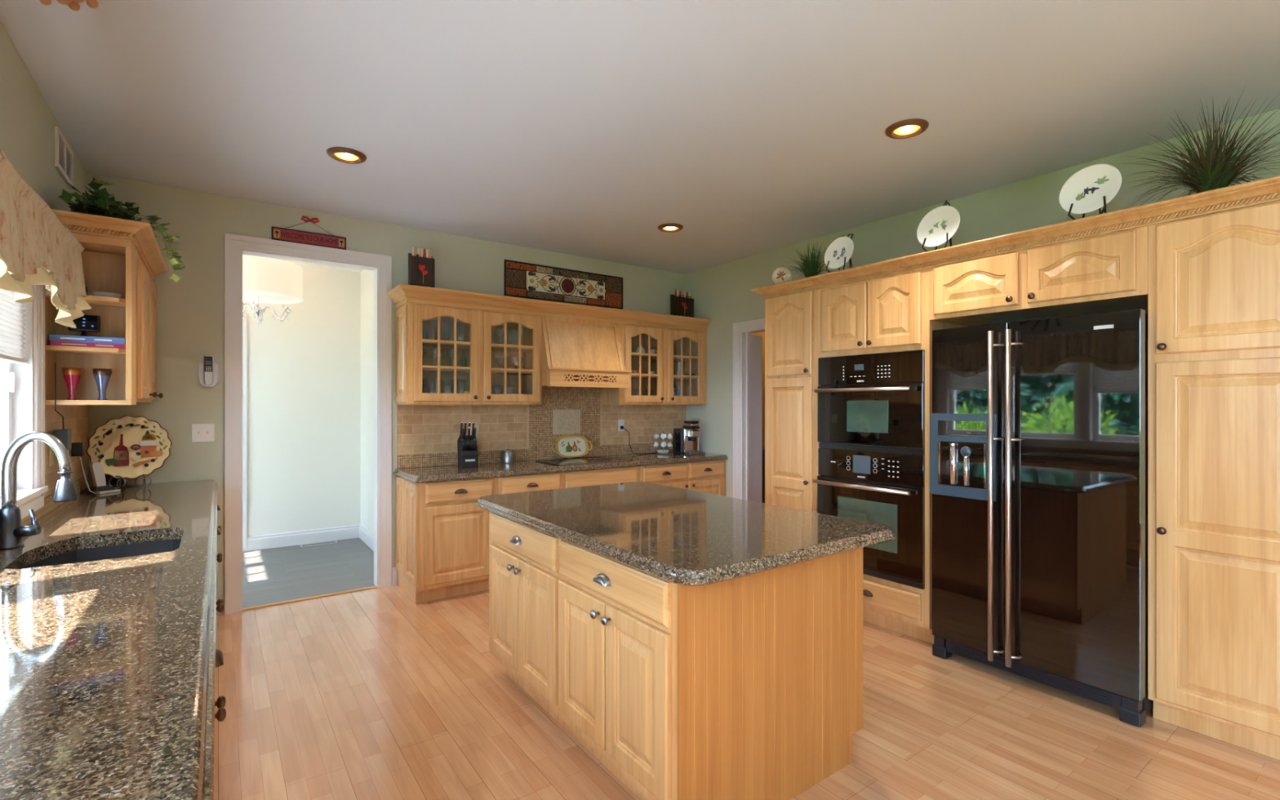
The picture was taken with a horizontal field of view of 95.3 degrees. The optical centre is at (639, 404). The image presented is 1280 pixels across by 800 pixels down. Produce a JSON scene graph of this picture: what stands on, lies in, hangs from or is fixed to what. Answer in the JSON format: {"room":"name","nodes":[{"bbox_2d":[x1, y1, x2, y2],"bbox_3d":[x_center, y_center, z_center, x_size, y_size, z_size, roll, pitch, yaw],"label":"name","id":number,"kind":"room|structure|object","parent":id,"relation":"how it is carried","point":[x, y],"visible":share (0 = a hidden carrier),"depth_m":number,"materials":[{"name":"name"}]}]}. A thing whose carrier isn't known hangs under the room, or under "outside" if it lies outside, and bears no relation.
{"room":"kitchen","nodes":[
{"label":"kitchen","id":0,"kind":"room"},
{"bbox_2d":[0,21,86,211],"bbox_3d":[-0.994,0.002,0.198,0.120,2.737,7.885,0,0,-36],"label":"wall","id":1,"kind":"structure","parent":0,"point":[28,123],"depth_m":2.40,"materials":[{"name":"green paint"}]},
{"bbox_2d":[0,284,48,519],"bbox_3d":[-2.001,-0.149,1.617,0.150,1.178,2.165,0,0,-36],"label":"window","id":2,"kind":"structure","parent":1,"relation":"in","point":[22,386],"depth_m":2.42,"materials":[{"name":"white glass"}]},
{"bbox_2d":[0,288,27,364],"bbox_3d":[-2.396,-0.399,2.198,0.036,0.463,0.510,0,0,-36],"label":"cellular shade","id":3,"kind":"object","parent":2,"relation":"attached to","point":[11,324],"visible":0.66,"depth_m":2.26,"materials":[{"name":"fabric"}]},
{"bbox_2d":[0,150,91,328],"bbox_3d":[-1.878,-0.510,1.684,0.184,0.415,2.144,0,0,-36],"label":"window valance","id":4,"kind":"object","parent":2,"relation":"attached to","point":[36,247],"visible":1,"depth_m":1.89,"materials":[{"name":"fabric"}]},
{"bbox_2d":[21,404,88,526],"bbox_3d":[-1.983,0.243,1.683,0.013,0.484,4.291,0,0,-36],"label":"tile backsplash","id":5,"kind":"structure","parent":1,"relation":"attached to","point":[75,416],"depth_m":2.89,"materials":[{"name":"tile"}]},
{"bbox_2d":[48,445,53,466],"bbox_3d":[-2.676,0.220,2.656,0.008,0.114,0.070,0,0,-36],"label":"wall outlet","id":6,"kind":"object","parent":5,"relation":"attached to","point":[51,450],"visible":0.66,"depth_m":2.64,"materials":[{"name":"beige plastic"}]},
{"bbox_2d":[53,362,71,450],"bbox_3d":[-2.630,0.013,2.644,0.049,0.395,0.214,0,0,-36],"label":"plug adapter","id":7,"kind":"object","parent":5,"relation":"attached to","point":[64,435],"visible":0.8,"depth_m":2.66,"materials":[{"name":"grey"}]},
{"bbox_2d":[71,442,96,493],"bbox_3d":[-2.905,0.336,3.039,0.057,0.282,0.137,0,0,-18],"label":"plug adapter","id":8,"kind":"object","parent":5,"relation":"attached to","point":[77,449],"visible":0.94,"depth_m":2.99,"materials":[{"name":"black plastic"}]},
{"bbox_2d":[54,125,73,189],"bbox_3d":[-2.874,-1.225,2.914,0.011,0.190,0.360,0,0,-36],"label":"air vent","id":9,"kind":"object","parent":1,"relation":"in","point":[64,155],"visible":0.98,"depth_m":2.89,"materials":[{"name":"white"}]},
{"bbox_2d":[44,232,163,404],"bbox_3d":[-2.791,-0.421,3.092,0.352,0.844,1.082,0,0,-36],"label":"upper cabinet","id":10,"kind":"object","parent":1,"relation":"attached to","point":[109,264],"visible":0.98,"depth_m":2.80,"materials":[{"name":"brown wood"}]},
{"bbox_2d":[62,367,82,399],"bbox_3d":[-2.608,-0.095,2.680,0.068,0.147,0.068,0,0,-36],"label":"vase","id":11,"kind":"object","parent":10,"relation":"on","point":[72,375],"visible":0.98,"depth_m":2.67,"materials":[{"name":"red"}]},
{"bbox_2d":[50,340,125,349],"bbox_3d":[-2.556,-0.272,2.724,0.255,0.023,0.141,0,0,-36],"label":"book","id":12,"kind":"object","parent":10,"relation":"on","point":[52,343],"visible":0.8,"depth_m":2.66,"materials":[{"name":"pink paper"}]},
{"bbox_2d":[48,334,125,344],"bbox_3d":[-2.561,-0.297,2.720,0.252,0.027,0.146,0,0,-37],"label":"book","id":13,"kind":"object","parent":12,"relation":"on","point":[51,337],"visible":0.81,"depth_m":2.66,"materials":[{"name":"blue paper"}]},
{"bbox_2d":[67,314,101,336],"bbox_3d":[-2.576,-0.365,2.704,0.112,0.107,0.072,0,0,-32],"label":"smart display","id":14,"kind":"object","parent":13,"relation":"on","point":[89,323],"visible":0.77,"depth_m":2.71,"materials":[{"name":"black plastic"}]},
{"bbox_2d":[92,368,111,399],"bbox_3d":[-2.525,-0.095,2.741,0.068,0.147,0.068,0,0,-36],"label":"vase","id":15,"kind":"object","parent":10,"relation":"on","point":[102,376],"visible":0.94,"depth_m":2.73,"materials":[{"name":"blue"}]},
{"bbox_2d":[91,291,123,297],"bbox_3d":[-2.517,-0.511,2.759,0.112,0.030,0.067,0,0,-36],"label":"glass dish","id":16,"kind":"object","parent":10,"relation":"on","point":[95,293],"visible":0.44,"depth_m":2.73,"materials":[{"name":"white"}]},
{"bbox_2d":[52,208,167,279],"bbox_3d":[-2.764,-0.807,3.068,0.376,0.078,1.159,0,0,-36],"label":"crown molding","id":17,"kind":"structure","parent":10,"relation":"attached to","point":[141,233],"depth_m":2.69,"materials":[{"name":"brown wood"}]},
{"bbox_2d":[57,177,186,282],"bbox_3d":[-2.599,-0.839,2.975,0.488,0.464,0.726,0,0,-36],"label":"ivy plant","id":18,"kind":"object","parent":10,"relation":"on","point":[100,203],"visible":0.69,"depth_m":2.77,"materials":[{"name":"green plant"}]},
{"bbox_2d":[242,264,360,536],"bbox_3d":[-3.845,0.002,5.401,2.490,2.737,0.100,0,0,-36],"label":"wall","id":19,"kind":"structure","parent":0,"point":[304,371],"depth_m":5.75,"materials":[{"name":"beige paint"}]},
{"bbox_2d":[242,316,246,551],"bbox_3d":[-4.100,0.275,5.143,1.055,2.190,0.021,0,0,-36],"label":"trim","id":20,"kind":"structure","parent":19,"relation":"attached to","point":[244,320],"depth_m":5.43,"materials":[{"name":"wood"}]},
{"bbox_2d":[246,524,373,551],"bbox_3d":[-3.303,1.302,4.649,2.290,0.135,1.755,0,0,-36],"label":"baseboard","id":21,"kind":"structure","parent":19,"relation":"attached to","point":[351,531],"depth_m":5.71,"materials":[{"name":"wood"}]},
{"bbox_2d":[360,269,373,534],"bbox_3d":[-2.328,0.002,5.341,0.100,2.737,1.775,0,0,-36],"label":"wall","id":22,"kind":"structure","parent":0,"point":[366,276],"depth_m":5.74,"materials":[{"name":"beige paint"}]},
{"bbox_2d":[86,172,685,615],"bbox_3d":[-1.423,0.002,4.826,4.845,2.737,0.120,0,0,-36],"label":"wall","id":23,"kind":"structure","parent":0,"point":[190,310],"depth_m":3.79,"materials":[{"name":"green paint"}]},
{"bbox_2d":[191,423,213,442],"bbox_3d":[-2.804,0.183,3.745,0.116,0.116,0.014,0,0,-36],"label":"light switch","id":24,"kind":"object","parent":23,"relation":"attached to","point":[202,433],"visible":1,"depth_m":3.75,"materials":[{"name":"white plastic"}]},
{"bbox_2d":[198,355,217,386],"bbox_3d":[-2.769,-0.215,3.745,0.100,0.200,0.052,0,0,-36],"label":"cordless phone","id":25,"kind":"object","parent":23,"relation":"attached to","point":[208,370],"visible":1,"depth_m":3.73,"materials":[{"name":"white plastic"}]},
{"bbox_2d":[224,232,391,614],"bbox_3d":[-2.331,0.126,4.159,1.024,2.488,0.145,0,0,-36],"label":"trim","id":26,"kind":"structure","parent":23,"relation":"attached to","point":[236,246],"depth_m":4.00,"materials":[{"name":"wood"}]},
{"bbox_2d":[271,215,346,249],"bbox_3d":[-2.308,-1.216,4.083,0.456,0.194,0.022,0,0,-36],"label":"welcome sign","id":27,"kind":"object","parent":23,"relation":"attached to","point":[285,234],"visible":1,"depth_m":4.08,"materials":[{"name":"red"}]},
{"bbox_2d":[242,585,377,610],"bbox_3d":[-2.311,1.366,4.132,0.832,0.008,0.035,0,0,-36],"label":"trim","id":28,"kind":"structure","parent":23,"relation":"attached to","point":[375,586],"depth_m":4.10,"materials":[{"name":"brown wood"}]},
{"bbox_2d":[391,567,397,586],"bbox_3d":[-1.861,1.302,4.425,0.036,0.135,0.016,0,0,-36],"label":"baseboard","id":29,"kind":"structure","parent":23,"relation":"attached to","point":[394,572],"depth_m":4.42,"materials":[{"name":"wood"}]},
{"bbox_2d":[395,302,541,404],"bbox_3d":[-1.319,-0.421,4.591,1.065,0.843,0.376,0,0,-36],"label":"upper cabinet","id":30,"kind":"object","parent":23,"relation":"attached to","point":[521,338],"visible":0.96,"depth_m":4.51,"materials":[{"name":"brown wood"}]},
{"bbox_2d":[408,253,435,287],"bbox_3d":[-1.640,-0.988,4.385,0.175,0.285,0.079,0,0,-36],"label":"box","id":31,"kind":"object","parent":30,"relation":"on","point":[421,270],"visible":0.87,"depth_m":4.36,"materials":[{"name":"black"}]},
{"bbox_2d":[433,320,444,340],"bbox_3d":[-1.528,-0.553,4.429,0.074,0.168,0.074,0,0,-36],"label":"glass","id":32,"kind":"object","parent":30,"relation":"on","point":[434,321],"visible":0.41,"depth_m":4.43,"materials":[{"name":"glass"}]},
{"bbox_2d":[456,321,465,341],"bbox_3d":[-1.394,-0.553,4.526,0.074,0.168,0.074,0,0,-36],"label":"glass","id":33,"kind":"object","parent":30,"relation":"on","point":[464,324],"visible":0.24,"depth_m":4.54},
{"bbox_2d":[460,351,466,366],"bbox_3d":[-1.361,-0.341,4.506,0.044,0.140,0.044,0,0,-36],"label":"bottle","id":34,"kind":"object","parent":30,"relation":"on","point":[463,361],"visible":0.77,"depth_m":4.49,"materials":[{"name":"green glass"}]},
{"bbox_2d":[422,341,532,351],"bbox_3d":[-1.335,-0.460,4.625,1.013,0.016,0.283,0,0,-36],"label":"shelf","id":35,"kind":"object","parent":30,"relation":"attached to","point":[428,345],"depth_m":4.62,"materials":[{"name":"brown wood"}]},
{"bbox_2d":[422,367,532,375],"bbox_3d":[-1.335,-0.262,4.625,1.013,0.016,0.283,0,0,-36],"label":"shelf","id":36,"kind":"object","parent":30,"relation":"attached to","point":[426,371],"depth_m":4.63,"materials":[{"name":"brown wood"}]},
{"bbox_2d":[386,284,711,332],"bbox_3d":[-0.600,-0.787,5.098,2.946,0.118,0.396,0,0,-36],"label":"crown molding","id":37,"kind":"structure","parent":30,"relation":"attached to","point":[401,295],"depth_m":4.72,"materials":[{"name":"brown wood"}]},
{"bbox_2d":[396,386,685,468],"bbox_3d":[-0.678,0.097,5.270,2.868,0.774,0.029,0,0,-36],"label":"tile backsplash","id":38,"kind":"structure","parent":23,"relation":"attached to","point":[428,435],"depth_m":5.10,"materials":[{"name":"tile"}]},
{"bbox_2d":[617,419,624,431],"bbox_3d":[-0.180,0.200,5.629,0.070,0.114,0.008,0,0,-36],"label":"wall outlet","id":39,"kind":"object","parent":38,"relation":"attached to","point":[620,422],"visible":1,"depth_m":5.62,"materials":[{"name":"white plastic"}]},
{"bbox_2d":[504,259,622,309],"bbox_3d":[-0.655,-1.074,5.286,1.204,0.304,0.029,0,0,-36],"label":"wall art","id":40,"kind":"object","parent":23,"relation":"attached to","point":[544,282],"visible":1,"depth_m":5.25,"materials":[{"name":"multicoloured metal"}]},
{"bbox_2d":[526,275,537,286],"bbox_3d":[-0.939,-1.074,5.076,0.099,0.100,0.017,0,0,-36],"label":"flower","id":41,"kind":"object","parent":40,"relation":"on","point":[531,280],"depth_m":5.07,"materials":[{"name":"beige plant"}]},
{"bbox_2d":[561,278,573,293],"bbox_3d":[-0.653,-1.074,5.282,0.139,0.139,0.022,0,0,-36],"label":"flower","id":42,"kind":"object","parent":40,"relation":"on","point":[567,284],"depth_m":5.28,"materials":[{"name":"red plant"}]},
{"bbox_2d":[596,284,605,295],"bbox_3d":[-0.364,-1.074,5.492,0.099,0.100,0.017,0,0,-36],"label":"flower","id":43,"kind":"object","parent":40,"relation":"on","point":[601,289],"depth_m":5.49,"materials":[{"name":"beige plant"}]},
{"bbox_2d":[540,315,631,387],"bbox_3d":[-0.541,-0.494,5.081,0.810,0.697,0.491,0,0,-36],"label":"range hood","id":44,"kind":"object","parent":23,"relation":"attached to","point":[575,353],"visible":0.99,"depth_m":4.92,"materials":[{"name":"brown wood"}]},
{"bbox_2d":[600,323,706,404],"bbox_3d":[0.160,-0.421,5.660,1.057,0.843,0.376,0,0,-36],"label":"upper cabinet","id":45,"kind":"object","parent":23,"relation":"attached to","point":[673,346],"visible":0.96,"depth_m":5.61,"materials":[{"name":"brown wood"}]},
{"bbox_2d":[631,354,697,361],"bbox_3d":[0.138,-0.460,5.690,1.018,0.016,0.283,0,0,-36],"label":"shelf","id":46,"kind":"object","parent":45,"relation":"attached to","point":[634,357],"depth_m":5.76,"materials":[{"name":"brown wood"}]},
{"bbox_2d":[631,375,697,380],"bbox_3d":[0.138,-0.262,5.690,1.018,0.016,0.283,0,0,-36],"label":"shelf","id":47,"kind":"object","parent":45,"relation":"attached to","point":[633,377],"depth_m":5.72,"materials":[{"name":"brown wood"}]},
{"bbox_2d":[673,383,679,395],"bbox_3d":[0.330,-0.123,5.863,0.170,0.169,0.015,0,0,-36],"label":"plate","id":48,"kind":"object","parent":45,"relation":"on","point":[676,389],"visible":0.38,"depth_m":5.89,"materials":[{"name":"blue"}]},
{"bbox_2d":[670,294,693,317],"bbox_3d":[0.429,-0.973,5.878,0.250,0.255,0.083,0,0,-36],"label":"box","id":49,"kind":"object","parent":45,"relation":"on","point":[683,306],"visible":0.8,"depth_m":5.84,"materials":[{"name":"black"}]},
{"bbox_2d":[0,0,1279,274],"bbox_3d":[0.190,-1.417,2.209,5.295,0.100,10.000,0,0,-36],"label":"ceiling","id":50,"kind":"structure","parent":0,"point":[584,128],"depth_m":2.63,"materials":[{"name":"paint"}]},
{"bbox_2d":[39,0,98,11],"bbox_3d":[-1.873,-1.336,1.805,0.314,0.062,0.313,0,0,-36],"label":"ceiling fixture","id":51,"kind":"object","parent":50,"relation":"attached to","point":[73,5],"visible":1,"depth_m":1.93,"materials":[{"name":"brown plastic"}]},
{"bbox_2d":[242,254,302,325],"bbox_3d":[-3.212,-1.015,4.909,0.650,0.700,0.650,0,0,-36],"label":"chandelier","id":52,"kind":"object","parent":50,"relation":"hanging from","point":[264,279],"visible":0.73,"depth_m":4.78,"materials":[{"name":"beige fabric"}]},
{"bbox_2d":[242,289,301,302],"bbox_3d":[-3.212,-0.917,4.909,0.630,0.001,0.630,0,0,-36],"label":"diffuser","id":53,"kind":"object","parent":52,"relation":"attached to","point":[249,295],"depth_m":4.96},
{"bbox_2d":[326,146,366,164],"bbox_3d":[-1.604,-1.357,3.192,0.198,0.019,0.198,0,0,-36],"label":"recessed light","id":54,"kind":"object","parent":50,"relation":"in","point":[346,155],"visible":1,"depth_m":3.17,"materials":[{"name":"brown"}]},
{"bbox_2d":[657,222,683,232],"bbox_3d":[0.235,-1.357,4.495,0.198,0.019,0.198,0,0,-36],"label":"recessed light","id":55,"kind":"object","parent":50,"relation":"in","point":[671,227],"visible":1,"depth_m":4.47,"materials":[{"name":"brown"}]},
{"bbox_2d":[884,118,928,138],"bbox_3d":[1.318,-1.357,2.885,0.198,0.019,0.198,0,0,-36],"label":"recessed light","id":56,"kind":"object","parent":50,"relation":"in","point":[907,128],"visible":1,"depth_m":2.87,"materials":[{"name":"brown"}]},
{"bbox_2d":[213,537,1279,799],"bbox_3d":[0.190,1.395,2.209,5.295,0.050,10.000,0,0,-36],"label":"floor","id":57,"kind":"structure","parent":0,"point":[377,693],"depth_m":2.49,"materials":[{"name":"laminate"}]},
{"bbox_2d":[216,528,222,562],"bbox_3d":[-2.281,0.951,2.639,0.638,0.838,0.749,0,0,-36],"label":"base cabinet","id":58,"kind":"object","parent":57,"relation":"on","point":[219,556],"visible":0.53,"depth_m":2.79,"materials":[{"name":"brown wood"}]},
{"bbox_2d":[216,598,223,612],"bbox_3d":[-1.798,0.951,1.970,0.638,0.838,0.899,0,0,-36],"label":"base cabinet","id":59,"kind":"object","parent":57,"relation":"on","point":[220,607],"visible":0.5,"depth_m":2.12,"materials":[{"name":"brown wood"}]},
{"bbox_2d":[214,648,226,721],"bbox_3d":[-1.271,0.951,1.241,0.638,0.838,0.899,0,0,-36],"label":"base cabinet","id":60,"kind":"object","parent":57,"relation":"on","point":[220,715],"visible":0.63,"depth_m":1.40,"materials":[{"name":"brown wood"}]},
{"bbox_2d":[299,540,337,547],"bbox_3d":[-3.151,1.368,5.730,0.320,0.006,0.110,0,0,-36],"label":"floor vent","id":61,"kind":"object","parent":57,"relation":"in","point":[333,541],"visible":1,"depth_m":5.71,"materials":[{"name":"silver metal"}]},
{"bbox_2d":[395,475,497,603],"bbox_3d":[-1.438,0.951,4.337,0.577,0.838,0.642,0,0,-36],"label":"base cabinet","id":62,"kind":"object","parent":57,"relation":"on","point":[442,537],"visible":0.95,"depth_m":4.09,"materials":[{"name":"brown wood"}]},
{"bbox_2d":[497,472,562,494],"bbox_3d":[-0.986,0.951,4.660,0.530,0.838,0.648,0,0,-36],"label":"base cabinet","id":63,"kind":"object","parent":57,"relation":"on","point":[522,483],"visible":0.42,"depth_m":4.41,"materials":[{"name":"brown wood"}]},
{"bbox_2d":[562,466,639,488],"bbox_3d":[-0.464,0.951,5.037,0.755,0.838,0.648,0,0,-36],"label":"base cabinet","id":64,"kind":"object","parent":57,"relation":"on","point":[608,476],"visible":0.03,"depth_m":4.78,"materials":[{"name":"brown wood"}]},
{"bbox_2d":[488,511,862,799],"bbox_3d":[0.031,0.951,2.603,0.976,0.838,1.515,0,0,-36],"label":"base cabinet","id":65,"kind":"object","parent":57,"relation":"on","point":[750,686],"visible":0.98,"depth_m":2.02,"materials":[{"name":"brown wood"}]},
{"bbox_2d":[474,481,897,586],"bbox_3d":[0.075,0.510,2.710,1.129,0.044,1.783,0,0,-36],"label":"countertop","id":66,"kind":"structure","parent":65,"relation":"on","point":[682,536],"depth_m":2.31,"materials":[{"name":"stone"}]},
{"bbox_2d":[640,459,725,496],"bbox_3d":[0.257,0.951,5.558,1.019,0.838,0.648,0,0,-36],"label":"base cabinet","id":67,"kind":"object","parent":57,"relation":"on","point":[707,477],"visible":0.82,"depth_m":5.36,"materials":[{"name":"brown wood"}]},
{"bbox_2d":[392,451,728,483],"bbox_3d":[-0.512,0.508,5.017,2.900,0.046,0.630,0,0,-36],"label":"countertop","id":68,"kind":"structure","parent":67,"relation":"on","point":[495,469],"depth_m":4.57,"materials":[{"name":"stone"}]},
{"bbox_2d":[457,421,478,468],"bbox_3d":[-1.343,0.308,4.550,0.124,0.352,0.191,0,0,-28],"label":"knife block","id":69,"kind":"object","parent":68,"relation":"on","point":[467,448],"visible":1,"depth_m":4.49,"materials":[{"name":"black"}]},
{"bbox_2d":[501,448,515,463],"bbox_3d":[-1.093,0.425,4.835,0.110,0.118,0.109,0,0,-36],"label":"canister","id":70,"kind":"object","parent":68,"relation":"on","point":[507,455],"visible":1,"depth_m":4.79,"materials":[{"name":"silver metal"}]},
{"bbox_2d":[551,435,592,458],"bbox_3d":[-0.616,0.379,5.251,0.422,0.204,0.091,0,0,-36],"label":"serving tray","id":71,"kind":"object","parent":68,"relation":"on","point":[569,446],"visible":1,"depth_m":5.25,"materials":[{"name":"beige"}]},
{"bbox_2d":[535,456,633,466],"bbox_3d":[-0.474,0.480,5.003,0.720,0.008,0.424,0,0,-36],"label":"cooktop","id":72,"kind":"object","parent":68,"relation":"in","point":[603,459],"visible":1,"depth_m":4.96,"materials":[{"name":"black glass"}]},
{"bbox_2d":[673,418,705,454],"bbox_3d":[0.492,0.310,5.805,0.202,0.349,0.345,0,0,-22],"label":"coffee machine","id":73,"kind":"object","parent":68,"relation":"on","point":[686,438],"visible":1,"depth_m":5.75,"materials":[{"name":"black plastic"}]},
{"bbox_2d":[684,451,705,454],"bbox_3d":[0.535,0.472,5.701,0.170,0.024,0.119,0,0,-22],"label":"drip tray","id":74,"kind":"object","parent":73,"relation":"on","point":[685,452],"depth_m":5.66,"materials":[{"name":"black metal"}]},
{"bbox_2d":[764,289,817,512],"bbox_3d":[1.322,0.264,4.282,0.786,2.213,0.455,0,0,-36],"label":"tall cabinet","id":75,"kind":"object","parent":57,"relation":"on","point":[790,320],"visible":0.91,"depth_m":4.04,"materials":[{"name":"brown wood"}]},
{"bbox_2d":[771,266,791,284],"bbox_3d":[1.015,-0.918,4.187,0.140,0.139,0.014,0,0,26],"label":"plate","id":76,"kind":"object","parent":75,"relation":"on","point":[780,275],"visible":0.88,"depth_m":4.18,"materials":[{"name":"white ceramic"}]},
{"bbox_2d":[785,239,834,278],"bbox_3d":[1.185,-0.989,4.034,0.440,0.286,0.445,0,0,8],"label":"grass plant","id":77,"kind":"object","parent":75,"relation":"on","point":[811,269],"visible":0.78,"depth_m":4.00,"materials":[{"name":"green plant"}]},
{"bbox_2d":[817,267,966,644],"bbox_3d":[1.679,0.264,3.788,0.786,2.213,0.762,0,0,-36],"label":"tall cabinet","id":78,"kind":"object","parent":57,"relation":"on","point":[891,313],"visible":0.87,"depth_m":3.47,"materials":[{"name":"brown wood"}]},
{"bbox_2d":[825,233,853,272],"bbox_3d":[1.321,-0.974,3.771,0.199,0.256,0.145,0,0,-36],"label":"easel","id":79,"kind":"object","parent":78,"relation":"on","point":[851,234],"visible":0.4,"depth_m":3.75,"materials":[{"name":"black metal"}]},
{"bbox_2d":[824,236,853,268],"bbox_3d":[1.273,-0.972,3.736,0.058,0.210,0.216,0,0,-36],"label":"plate","id":80,"kind":"object","parent":79,"relation":"on","point":[841,247],"visible":1,"depth_m":3.74,"materials":[{"name":"white ceramic"}]},
{"bbox_2d":[812,447,924,589],"bbox_3d":[1.606,0.664,3.735,0.662,0.758,0.712,0,0,-36],"label":"wall oven","id":81,"kind":"object","parent":78,"relation":"in","point":[887,489],"visible":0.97,"depth_m":3.48,"materials":[{"name":"black glass"}]},
{"bbox_2d":[813,350,924,454],"bbox_3d":[1.557,-0.012,3.700,0.524,0.592,0.712,0,0,-36],"label":"microwave","id":82,"kind":"object","parent":78,"relation":"in","point":[874,402],"visible":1,"depth_m":3.54,"materials":[{"name":"black plastic"}]},
{"bbox_2d":[929,308,1153,727],"bbox_3d":[2.148,0.481,3.042,0.854,1.776,0.896,0,0,-36],"label":"refrigerator","id":83,"kind":"object","parent":57,"relation":"on","point":[1038,428],"visible":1,"depth_m":2.74,"materials":[{"name":"black"}]},
{"bbox_2d":[1147,200,1279,759],"bbox_3d":[2.746,0.264,2.311,0.786,2.213,0.980,0,0,-36],"label":"pantry cabinet","id":84,"kind":"object","parent":57,"relation":"on","point":[1214,278],"visible":1,"depth_m":2.33,"materials":[{"name":"brown wood"}]},
{"bbox_2d":[750,175,1279,299],"bbox_3d":[2.084,-0.807,3.214,0.810,0.078,3.228,0,0,-36],"label":"crown molding","id":85,"kind":"structure","parent":84,"relation":"attached to","point":[1266,190],"depth_m":2.74,"materials":[{"name":"brown wood"}]},
{"bbox_2d":[1113,85,1279,206],"bbox_3d":[2.413,-1.056,2.444,0.692,0.420,0.654,0,0,-39],"label":"grass plant","id":86,"kind":"object","parent":84,"relation":"on","point":[1215,171],"visible":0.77,"depth_m":2.39,"materials":[{"name":"green plant"}]},
{"bbox_2d":[751,331,764,446],"bbox_3d":[2.054,0.002,6.294,0.100,2.737,3.000,0,0,-36],"label":"wall","id":87,"kind":"structure","parent":0,"point":[760,334],"depth_m":7.00,"materials":[{"name":"paint"}]},
{"bbox_2d":[685,108,1279,497],"bbox_3d":[2.836,0.002,2.965,0.120,2.737,7.885,0,0,-36],"label":"wall","id":88,"kind":"structure","parent":0,"point":[722,294],"depth_m":4.19,"materials":[{"name":"green paint"}]},
{"bbox_2d":[733,318,764,500],"bbox_3d":[1.229,0.300,5.171,0.141,2.140,0.995,0,0,-36],"label":"trim","id":89,"kind":"structure","parent":88,"relation":"attached to","point":[742,331],"depth_m":5.49,"materials":[{"name":"wood"}]},
{"bbox_2d":[751,335,762,502],"bbox_3d":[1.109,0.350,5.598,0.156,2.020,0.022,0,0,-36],"label":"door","id":90,"kind":"structure","parent":88,"relation":"in","point":[756,340],"depth_m":5.59,"materials":[{"name":"wood"}]},
{"bbox_2d":[929,226,1147,326],"bbox_3d":[2.181,-0.659,3.094,0.786,0.368,0.950,0,0,-36],"label":"upper cabinet","id":91,"kind":"object","parent":88,"relation":"attached to","point":[1108,272],"visible":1,"depth_m":2.84,"materials":[{"name":"brown wood"}]},
{"bbox_2d":[921,200,951,251],"bbox_3d":[1.693,-0.996,3.256,0.199,0.299,0.145,0,0,-36],"label":"easel","id":92,"kind":"object","parent":91,"relation":"on","point":[946,202],"visible":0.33,"depth_m":3.25,"materials":[{"name":"black metal"}]},
{"bbox_2d":[916,205,959,247],"bbox_3d":[1.645,-0.983,3.221,0.063,0.232,0.238,0,0,-36],"label":"plate","id":93,"kind":"object","parent":92,"relation":"on","point":[934,227],"visible":1,"depth_m":3.23,"materials":[{"name":"white ceramic"}]},
{"bbox_2d":[1067,195,1106,219],"bbox_3d":[2.098,-0.974,2.696,0.199,0.256,0.145,0,0,-36],"label":"easel","id":94,"kind":"object","parent":91,"relation":"on","point":[1104,210],"visible":0.24,"depth_m":2.69,"materials":[{"name":"black metal"}]},
{"bbox_2d":[1058,164,1121,213],"bbox_3d":[2.049,-0.982,2.661,0.062,0.230,0.236,0,0,-36],"label":"plate","id":95,"kind":"object","parent":94,"relation":"on","point":[1086,188],"visible":1,"depth_m":2.66,"materials":[{"name":"white ceramic"}]},
{"bbox_3d":[1.565,1.395,5.941,1.305,0.050,3.000,0,0,-36],"label":"floor","id":96,"kind":"structure","parent":0,"visible":0},
{"bbox_2d":[762,445,764,503],"bbox_3d":[1.677,0.895,6.145,0.675,0.850,1.060,0,0,-36],"label":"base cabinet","id":97,"kind":"object","parent":96,"relation":"on","point":[763,447],"visible":0.04,"depth_m":6.14,"materials":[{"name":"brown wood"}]},
{"bbox_3d":[-0.744,0.951,0.511,0.638,0.838,0.899,0,0,-36],"label":"base cabinet","id":98,"kind":"object","parent":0,"visible":0},
{"bbox_2d":[0,479,217,799],"bbox_3d":[-1.738,0.508,1.867,0.622,0.046,4.302,0,0,-36],"label":"countertop","id":99,"kind":"structure","parent":98,"relation":"on","point":[108,666],"depth_m":1.13,"materials":[{"name":"stone"}]},
{"bbox_2d":[0,431,78,549],"bbox_3d":[-2.062,0.287,2.006,0.243,0.394,0.095,0,0,-8],"label":"faucet","id":100,"kind":"object","parent":99,"relation":"on","point":[12,532],"visible":1,"depth_m":1.98,"materials":[{"name":"silver metal"}]},
{"bbox_2d":[80,462,119,493],"bbox_3d":[-2.972,0.402,3.217,0.139,0.164,0.108,0,0,14],"label":"phone base","id":101,"kind":"object","parent":99,"relation":"on","point":[100,486],"visible":0.98,"depth_m":3.21,"materials":[{"name":"black plastic"}]},
{"bbox_2d":[22,539,181,568],"bbox_3d":[-1.838,0.621,2.013,0.449,0.178,0.537,0,0,-36],"label":"sink","id":102,"kind":"object","parent":99,"relation":"in","point":[166,545],"visible":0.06,"depth_m":2.20,"materials":[{"name":"grey metal"}]},
{"bbox_2d":[104,475,128,487],"bbox_3d":[-3.113,0.435,3.457,0.120,0.100,0.070,0,0,-36],"label":"cable","id":103,"kind":"object","parent":99,"relation":"on","point":[113,481],"visible":0.38,"depth_m":3.44,"materials":[{"name":"black plastic"}]},
{"bbox_2d":[108,474,151,488],"bbox_3d":[-2.979,0.360,3.421,0.193,0.250,0.173,0,0,-36],"label":"plate stand","id":104,"kind":"object","parent":99,"relation":"on","point":[144,484],"visible":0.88,"depth_m":3.40,"materials":[{"name":"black metal"}]},
{"bbox_2d":[85,415,172,479],"bbox_3d":[-2.964,0.247,3.395,0.380,0.371,0.096,0,0,-36],"label":"decorative plate","id":105,"kind":"object","parent":104,"relation":"on","point":[126,446],"visible":0.97,"depth_m":3.40,"materials":[{"name":"beige"}]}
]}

